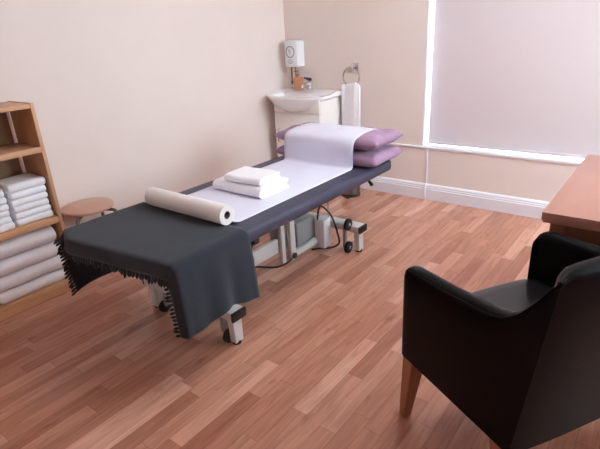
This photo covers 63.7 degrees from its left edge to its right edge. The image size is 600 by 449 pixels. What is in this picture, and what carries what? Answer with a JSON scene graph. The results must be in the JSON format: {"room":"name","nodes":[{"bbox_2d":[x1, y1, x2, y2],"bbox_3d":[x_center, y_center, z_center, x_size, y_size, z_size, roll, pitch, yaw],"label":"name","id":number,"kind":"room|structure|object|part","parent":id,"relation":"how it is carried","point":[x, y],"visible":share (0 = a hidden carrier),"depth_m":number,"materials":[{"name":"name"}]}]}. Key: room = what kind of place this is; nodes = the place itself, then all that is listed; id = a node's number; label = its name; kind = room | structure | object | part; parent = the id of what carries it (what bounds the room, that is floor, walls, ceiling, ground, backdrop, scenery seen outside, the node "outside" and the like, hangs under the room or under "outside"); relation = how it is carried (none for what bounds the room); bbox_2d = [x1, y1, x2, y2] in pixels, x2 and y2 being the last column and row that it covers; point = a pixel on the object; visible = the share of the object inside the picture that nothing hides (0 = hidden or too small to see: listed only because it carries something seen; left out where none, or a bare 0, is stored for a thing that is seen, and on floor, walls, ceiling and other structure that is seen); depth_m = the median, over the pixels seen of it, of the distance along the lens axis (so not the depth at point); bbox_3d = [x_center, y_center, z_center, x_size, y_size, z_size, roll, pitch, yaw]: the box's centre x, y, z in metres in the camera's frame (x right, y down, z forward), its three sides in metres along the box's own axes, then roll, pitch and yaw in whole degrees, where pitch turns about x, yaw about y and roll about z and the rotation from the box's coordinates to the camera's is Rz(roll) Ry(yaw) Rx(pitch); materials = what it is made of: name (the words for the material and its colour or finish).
{"room":"massage treatment room","nodes":[
{"label":"massage treatment room","id":0,"kind":"room"},
{"bbox_2d":[0,0,287,228],"bbox_3d":[-1.657,-0.908,2.921,0.100,2.550,5.498,14,28,35],"label":"wall","id":1,"kind":"structure","parent":0,"point":[129,98],"depth_m":3.53,"materials":[{"name":"beige paint"}]},
{"bbox_2d":[0,188,599,448],"bbox_3d":[0.226,0.756,2.092,4.680,0.100,5.498,14,28,35],"label":"floor","id":2,"kind":"structure","parent":0,"point":[318,362],"depth_m":2.33,"materials":[{"name":"brown wood"}]},
{"bbox_2d":[0,101,74,320],"bbox_3d":[-1.800,-0.026,2.642,0.285,1.145,0.840,14,28,35],"label":"bookcase","id":3,"kind":"object","parent":2,"relation":"on","point":[30,146],"visible":0.59,"depth_m":2.81,"materials":[{"name":"brown wood"}]},
{"bbox_2d":[0,222,14,232],"bbox_3d":[-1.754,0.019,2.706,0.230,0.038,0.216,14,28,35],"label":"folded towel","id":4,"kind":"object","parent":3,"relation":"on","point":[8,226],"visible":0.7,"depth_m":2.69,"materials":[{"name":"white fabric"}]},
{"bbox_2d":[0,216,11,224],"bbox_3d":[-1.759,-0.016,2.692,0.224,0.037,0.205,14,28,35],"label":"folded towel","id":5,"kind":"object","parent":4,"relation":"on","point":[5,220],"visible":0.81,"depth_m":2.68,"materials":[{"name":"white fabric"}]},
{"bbox_2d":[0,210,9,218],"bbox_3d":[-1.762,-0.049,2.675,0.226,0.037,0.212,14,28,35],"label":"folded towel","id":6,"kind":"object","parent":5,"relation":"on","point":[6,213],"visible":0.84,"depth_m":2.67,"materials":[{"name":"white fabric"}]},
{"bbox_2d":[0,204,8,211],"bbox_3d":[-1.760,-0.084,2.660,0.234,0.038,0.213,14,28,35],"label":"folded towel","id":7,"kind":"object","parent":6,"relation":"on","point":[3,207],"visible":0.88,"depth_m":2.65,"materials":[{"name":"white fabric"}]},
{"bbox_2d":[0,197,6,204],"bbox_3d":[-1.763,-0.119,2.647,0.231,0.037,0.211,14,28,35],"label":"folded towel","id":8,"kind":"object","parent":7,"relation":"on","point":[3,200],"visible":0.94,"depth_m":2.64,"materials":[{"name":"white fabric"}]},
{"bbox_3d":[-1.917,-0.046,2.716,0.006,1.098,0.778,14,28,35],"label":"panel","id":9,"kind":"part","parent":3,"relation":"part of","materials":[{"name":"brown wood"}]},
{"bbox_3d":[-1.827,-0.541,2.429,0.276,0.023,0.799,14,28,35],"label":"panel","id":10,"kind":"part","parent":3,"relation":"part of","materials":[{"name":"brown wood"}]},
{"bbox_3d":[-1.814,-0.318,2.520,0.276,0.031,0.799,14,28,35],"label":"shelf","id":11,"kind":"part","parent":3,"relation":"part of","materials":[{"name":"brown wood"}]},
{"bbox_3d":[-1.792,0.072,2.679,0.276,0.036,0.799,14,28,35],"label":"shelf","id":12,"kind":"part","parent":3,"relation":"part of","materials":[{"name":"brown wood"}]},
{"bbox_2d":[11,210,52,225],"bbox_3d":[-1.620,-0.057,2.871,0.222,0.040,0.211,14,28,35],"label":"folded towel","id":13,"kind":"object","parent":3,"relation":"on","point":[45,214],"visible":0.44,"depth_m":2.80,"materials":[{"name":"white fabric"}]},
{"bbox_2d":[9,204,50,219],"bbox_3d":[-1.621,-0.093,2.857,0.222,0.038,0.205,14,28,35],"label":"folded towel","id":14,"kind":"object","parent":13,"relation":"on","point":[46,207],"visible":0.48,"depth_m":2.78,"materials":[{"name":"white fabric"}]},
{"bbox_2d":[8,198,48,212],"bbox_3d":[-1.625,-0.129,2.841,0.222,0.040,0.201,14,28,35],"label":"folded towel","id":15,"kind":"object","parent":14,"relation":"on","point":[37,203],"visible":0.41,"depth_m":2.77,"materials":[{"name":"white fabric"}]},
{"bbox_2d":[6,191,47,206],"bbox_3d":[-1.626,-0.164,2.823,0.227,0.038,0.205,14,28,35],"label":"folded towel","id":16,"kind":"object","parent":15,"relation":"on","point":[12,203],"visible":0.41,"depth_m":2.75,"materials":[{"name":"white fabric"}]},
{"bbox_2d":[3,185,45,199],"bbox_3d":[-1.627,-0.201,2.811,0.225,0.040,0.200,14,28,35],"label":"folded towel","id":17,"kind":"object","parent":16,"relation":"on","point":[41,188],"visible":0.45,"depth_m":2.73,"materials":[{"name":"white fabric"}]},
{"bbox_2d":[0,172,45,192],"bbox_3d":[-1.627,-0.243,2.798,0.223,0.046,0.212,14,28,35],"label":"folded towel","id":18,"kind":"object","parent":17,"relation":"on","point":[27,180],"visible":1,"depth_m":2.75,"materials":[{"name":"white fabric"}]},
{"bbox_2d":[0,268,65,304],"bbox_3d":[-1.666,0.347,2.944,0.248,0.073,0.399,14,28,35],"label":"bath towel","id":19,"kind":"object","parent":3,"relation":"on","point":[52,277],"visible":0.48,"depth_m":2.86,"materials":[{"name":"white fabric"}]},
{"bbox_2d":[0,255,64,292],"bbox_3d":[-1.670,0.274,2.909,0.255,0.087,0.414,14,28,35],"label":"bath towel","id":20,"kind":"object","parent":19,"relation":"on","point":[29,273],"visible":0.48,"depth_m":2.83,"materials":[{"name":"white fabric"}]},
{"bbox_2d":[0,241,61,277],"bbox_3d":[-1.680,0.195,2.869,0.254,0.089,0.429,14,28,35],"label":"bath towel","id":21,"kind":"object","parent":20,"relation":"on","point":[9,265],"visible":0.56,"depth_m":2.81,"materials":[{"name":"white fabric"}]},
{"bbox_2d":[0,225,56,259],"bbox_3d":[-1.694,0.105,2.828,0.247,0.109,0.433,14,28,35],"label":"bath towel","id":22,"kind":"object","parent":21,"relation":"on","point":[13,246],"visible":0.56,"depth_m":2.79,"materials":[{"name":"white fabric"}]},
{"bbox_3d":[-1.770,0.450,2.833,0.276,0.023,0.799,14,28,35],"label":"shelf","id":23,"kind":"part","parent":3,"relation":"part of","materials":[{"name":"brown wood"}]},
{"bbox_3d":[-1.551,-0.161,2.938,0.285,1.145,0.020,14,28,35],"label":"panel","id":24,"kind":"part","parent":3,"relation":"part of","materials":[{"name":"brown wood"}]},
{"bbox_2d":[61,197,117,224],"bbox_3d":[-1.377,0.081,3.241,0.326,0.451,0.326,16,29,40],"label":"stool","id":25,"kind":"object","parent":2,"relation":"on","point":[89,206],"visible":0.51,"depth_m":3.12,"materials":[{"name":"brown wood"}]},
{"bbox_3d":[-1.376,0.140,3.113,0.022,0.414,0.141,-3,22,1],"label":"leg","id":26,"kind":"part","parent":25,"relation":"part of","materials":[{"name":"metal"}]},
{"bbox_3d":[-1.389,-0.116,3.161,0.326,0.025,0.326,14,28,35],"label":"seat","id":27,"kind":"part","parent":25,"relation":"part of","materials":[{"name":"brown wood"}]},
{"bbox_2d":[142,155,390,344],"bbox_3d":[-0.224,0.053,2.969,0.790,0.588,1.920,14,28,35],"label":"massage table","id":28,"kind":"object","parent":2,"relation":"on","point":[294,212],"visible":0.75,"depth_m":2.96,"materials":[{"name":"blue leather"}]},
{"bbox_3d":[-0.822,0.398,2.772,0.055,0.133,0.058,14,28,35],"label":"leg","id":29,"kind":"part","parent":28,"relation":"part of","materials":[{"name":"white metal"}]},
{"bbox_2d":[53,202,259,338],"bbox_3d":[-0.712,0.209,2.336,0.896,0.379,0.538,14,28,35],"label":"blanket","id":30,"kind":"object","parent":28,"relation":"on","point":[207,268],"visible":1,"depth_m":2.15,"materials":[{"name":"grey fabric"}]},
{"bbox_3d":[-0.320,0.519,2.404,0.039,0.133,0.058,14,28,35],"label":"leg","id":31,"kind":"part","parent":28,"relation":"part of","materials":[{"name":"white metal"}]},
{"bbox_2d":[145,123,373,224],"bbox_3d":[-0.120,-0.383,2.951,0.584,0.219,1.576,14,28,35],"label":"paper roll","id":32,"kind":"object","parent":28,"relation":"on","point":[315,154],"visible":0.93,"depth_m":3.01,"materials":[{"name":"white paper"}]},
{"bbox_2d":[213,176,288,198],"bbox_3d":[-0.290,-0.239,2.823,0.379,0.063,0.255,14,28,35],"label":"folded towel","id":33,"kind":"object","parent":32,"relation":"on","point":[264,191],"visible":0.73,"depth_m":2.73,"materials":[{"name":"white fabric"}]},
{"bbox_2d":[224,166,279,185],"bbox_3d":[-0.274,-0.280,2.783,0.267,0.043,0.198,12,27,32],"label":"folded towel","id":34,"kind":"object","parent":33,"relation":"on","point":[246,175],"visible":1,"depth_m":2.74,"materials":[{"name":"white fabric"}]},
{"bbox_3d":[-0.118,0.047,3.081,0.024,0.442,0.035,14,28,35],"label":"lift arm","id":35,"kind":"part","parent":28,"relation":"part of","materials":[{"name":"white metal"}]},
{"bbox_3d":[-0.237,-0.185,2.872,0.790,0.073,1.920,14,28,35],"label":"mattress","id":36,"kind":"part","parent":28,"relation":"part of","materials":[{"name":"blue plastic"}]},
{"bbox_3d":[-0.058,0.027,3.122,0.024,0.442,0.050,14,28,35],"label":"lift arm","id":37,"kind":"part","parent":28,"relation":"part of","materials":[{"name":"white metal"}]},
{"bbox_3d":[0.015,0.046,3.333,0.074,0.190,0.200,14,28,35],"label":"motor","id":38,"kind":"part","parent":28,"relation":"part of","materials":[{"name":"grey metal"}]},
{"bbox_2d":[275,145,401,166],"bbox_3d":[0.255,-0.521,3.382,0.830,0.108,0.370,14,28,35],"label":"pillow","id":39,"kind":"object","parent":28,"relation":"on","point":[376,157],"visible":0.34,"depth_m":3.12,"materials":[{"name":"fabric"}]},
{"bbox_2d":[274,122,403,149],"bbox_3d":[0.253,-0.621,3.341,0.833,0.103,0.373,14,28,35],"label":"pillow","id":40,"kind":"object","parent":39,"relation":"on","point":[376,138],"visible":0.43,"depth_m":3.09,"materials":[{"name":"fabric"}]},
{"bbox_3d":[0.402,0.108,3.311,0.039,0.133,0.058,14,28,35],"label":"leg","id":41,"kind":"part","parent":28,"relation":"part of","materials":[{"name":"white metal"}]},
{"bbox_2d":[267,88,340,156],"bbox_3d":[0.026,-0.795,4.594,0.650,0.903,0.459,14,28,35],"label":"vanity unit","id":42,"kind":"object","parent":2,"relation":"on","point":[292,107],"visible":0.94,"depth_m":4.37,"materials":[{"name":"white ceramic"}]},
{"bbox_3d":[-0.012,-0.700,4.510,0.516,0.666,0.020,14,28,35],"label":"door","id":43,"kind":"part","parent":42,"relation":"part of","materials":[{"name":"white wood"}]},
{"bbox_2d":[293,70,303,89],"bbox_3d":[-0.014,-1.360,4.551,0.084,0.178,0.060,14,28,35],"label":"soap bottle","id":44,"kind":"object","parent":42,"relation":"on","point":[298,81],"visible":1,"depth_m":4.53,"materials":[{"name":"orange plastic"}]},
{"bbox_2d":[267,88,340,112],"bbox_3d":[0.006,-1.139,4.454,0.650,0.158,0.459,14,28,35],"label":"basin","id":45,"kind":"object","parent":42,"relation":"in","point":[288,100],"depth_m":4.34,"materials":[{"name":"white ceramic"}]},
{"bbox_2d":[301,77,312,89],"bbox_3d":[0.062,-1.306,4.480,0.054,0.126,0.159,14,28,35],"label":"mixer tap","id":46,"kind":"object","parent":42,"relation":"on","point":[309,84],"visible":1,"depth_m":4.49,"materials":[{"name":"silver metal"}]},
{"bbox_3d":[0.051,-1.289,4.471,0.027,0.042,0.121,14,28,35],"label":"spout","id":47,"kind":"part","parent":46,"relation":"part of","materials":[{"name":"silver metal"}]},
{"bbox_2d":[341,186,359,198],"bbox_3d":[0.447,-0.399,4.399,0.184,0.275,0.225,14,28,35],"label":"pedal bin","id":48,"kind":"object","parent":2,"relation":"on","point":[355,192],"visible":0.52,"depth_m":4.38,"materials":[{"name":"silver metal"}]},
{"bbox_2d":[399,231,599,448],"bbox_3d":[0.806,0.370,1.622,0.685,0.908,0.634,-12,24,-21],"label":"armchair","id":49,"kind":"object","parent":2,"relation":"on","point":[520,359],"visible":1,"depth_m":1.38,"materials":[{"name":"black leather"}]},
{"bbox_3d":[0.431,0.626,1.861,0.062,0.294,0.079,-12,24,-21],"label":"leg","id":50,"kind":"part","parent":49,"relation":"part of","materials":[{"name":"brown wood"}]},
{"bbox_3d":[0.618,0.776,1.467,0.062,0.294,0.098,-12,24,-21],"label":"leg","id":51,"kind":"part","parent":49,"relation":"part of","materials":[{"name":"brown wood"}]},
{"bbox_3d":[0.779,0.404,1.711,0.559,0.187,0.470,-12,24,-20],"label":"seat","id":52,"kind":"part","parent":49,"relation":"part of","materials":[{"name":"leather"}]},
{"bbox_3d":[0.896,0.312,1.360,0.683,0.613,0.145,-12,24,-20],"label":"backrest","id":53,"kind":"part","parent":49,"relation":"part of","materials":[{"name":"black leather"}]},
{"bbox_3d":[1.083,0.179,1.672,0.080,0.605,0.608,-13,24,-22],"label":"armrest","id":54,"kind":"part","parent":49,"relation":"part of","materials":[{"name":"black leather"}]},
{"bbox_2d":[541,154,599,245],"bbox_3d":[1.647,0.197,2.178,0.883,0.720,1.031,14,28,35],"label":"desk","id":55,"kind":"object","parent":2,"relation":"on","point":[574,211],"visible":0.62,"depth_m":1.96,"materials":[{"name":"brown wood"}]},
{"bbox_3d":[1.069,0.295,2.079,0.060,0.674,0.060,14,28,35],"label":"leg","id":56,"kind":"part","parent":55,"relation":"part of","materials":[{"name":"brown wood"}]},
{"bbox_2d":[283,0,578,201],"bbox_3d":[1.732,-1.320,3.462,4.480,2.550,0.320,14,28,35],"label":"wall","id":57,"kind":"structure","parent":0,"point":[386,39],"depth_m":4.10,"materials":[{"name":"beige paint"}]},
{"bbox_2d":[284,40,304,88],"bbox_3d":[-0.051,-1.506,4.565,0.155,0.441,0.130,14,28,35],"label":"water heater","id":58,"kind":"object","parent":57,"relation":"attached to","point":[294,49],"visible":0.85,"depth_m":4.49,"materials":[{"name":"white plastic"}]},
{"bbox_3d":[-0.052,-1.604,4.532,0.155,0.235,0.115,14,28,35],"label":"casing","id":59,"kind":"part","parent":58,"relation":"part of","materials":[{"name":"white plastic"}]},
{"bbox_2d":[343,63,359,83],"bbox_3d":[0.463,-1.322,4.277,0.177,0.204,0.048,14,28,35],"label":"towel ring","id":60,"kind":"object","parent":57,"relation":"attached to","point":[354,66],"visible":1,"depth_m":4.24,"materials":[{"name":"silver metal"}]},
{"bbox_2d":[341,82,359,126],"bbox_3d":[0.462,-1.042,4.375,0.188,0.475,0.046,14,28,35],"label":"hand towel","id":61,"kind":"object","parent":60,"relation":"hanging from","point":[350,93],"visible":0.74,"depth_m":4.34,"materials":[{"name":"white fabric"}]},
{"bbox_3d":[0.476,-1.384,4.237,0.060,0.060,0.048,14,28,35],"label":"wall plate","id":62,"kind":"part","parent":60,"relation":"part of","materials":[{"name":"silver metal"}]},
{"bbox_2d":[388,143,421,147],"bbox_3d":[0.474,-0.797,4.530,1.430,0.016,0.013,14,28,35],"label":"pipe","id":63,"kind":"structure","parent":57,"relation":"attached to","point":[416,146],"depth_m":4.20,"materials":[{"name":"white metal"}]},
{"bbox_2d":[422,149,427,198],"bbox_3d":[1.083,-0.431,4.169,0.024,0.441,0.033,14,28,35],"label":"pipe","id":64,"kind":"structure","parent":57,"relation":"attached to","point":[426,161],"depth_m":4.18,"materials":[{"name":"white metal"}]},
{"bbox_2d":[422,0,434,146],"bbox_3d":[1.091,-1.564,3.890,0.008,1.855,0.321,14,28,35],"label":"trim","id":65,"kind":"structure","parent":57,"relation":"attached to","point":[431,3],"depth_m":3.92,"materials":[{"name":"white paint"}]},
{"bbox_2d":[360,176,549,218],"bbox_3d":[1.698,-0.146,3.785,4.460,0.137,0.027,14,28,35],"label":"baseboard","id":66,"kind":"structure","parent":57,"relation":"attached to","point":[526,207],"depth_m":4.02,"materials":[{"name":"white paint"}]},
{"bbox_2d":[422,143,583,164],"bbox_3d":[2.178,-0.452,3.459,2.639,0.018,0.312,14,28,35],"label":"windowsill","id":67,"kind":"structure","parent":57,"relation":"attached to","point":[488,152],"depth_m":3.75,"materials":[{"name":"white paint"}]},
{"bbox_2d":[428,0,599,158],"bbox_3d":[2.101,-1.300,3.082,2.607,1.823,0.044,14,28,35],"label":"roller blind","id":68,"kind":"object","parent":57,"relation":"attached to","point":[523,76],"visible":1,"depth_m":3.56,"materials":[{"name":"fabric"}]}
]}

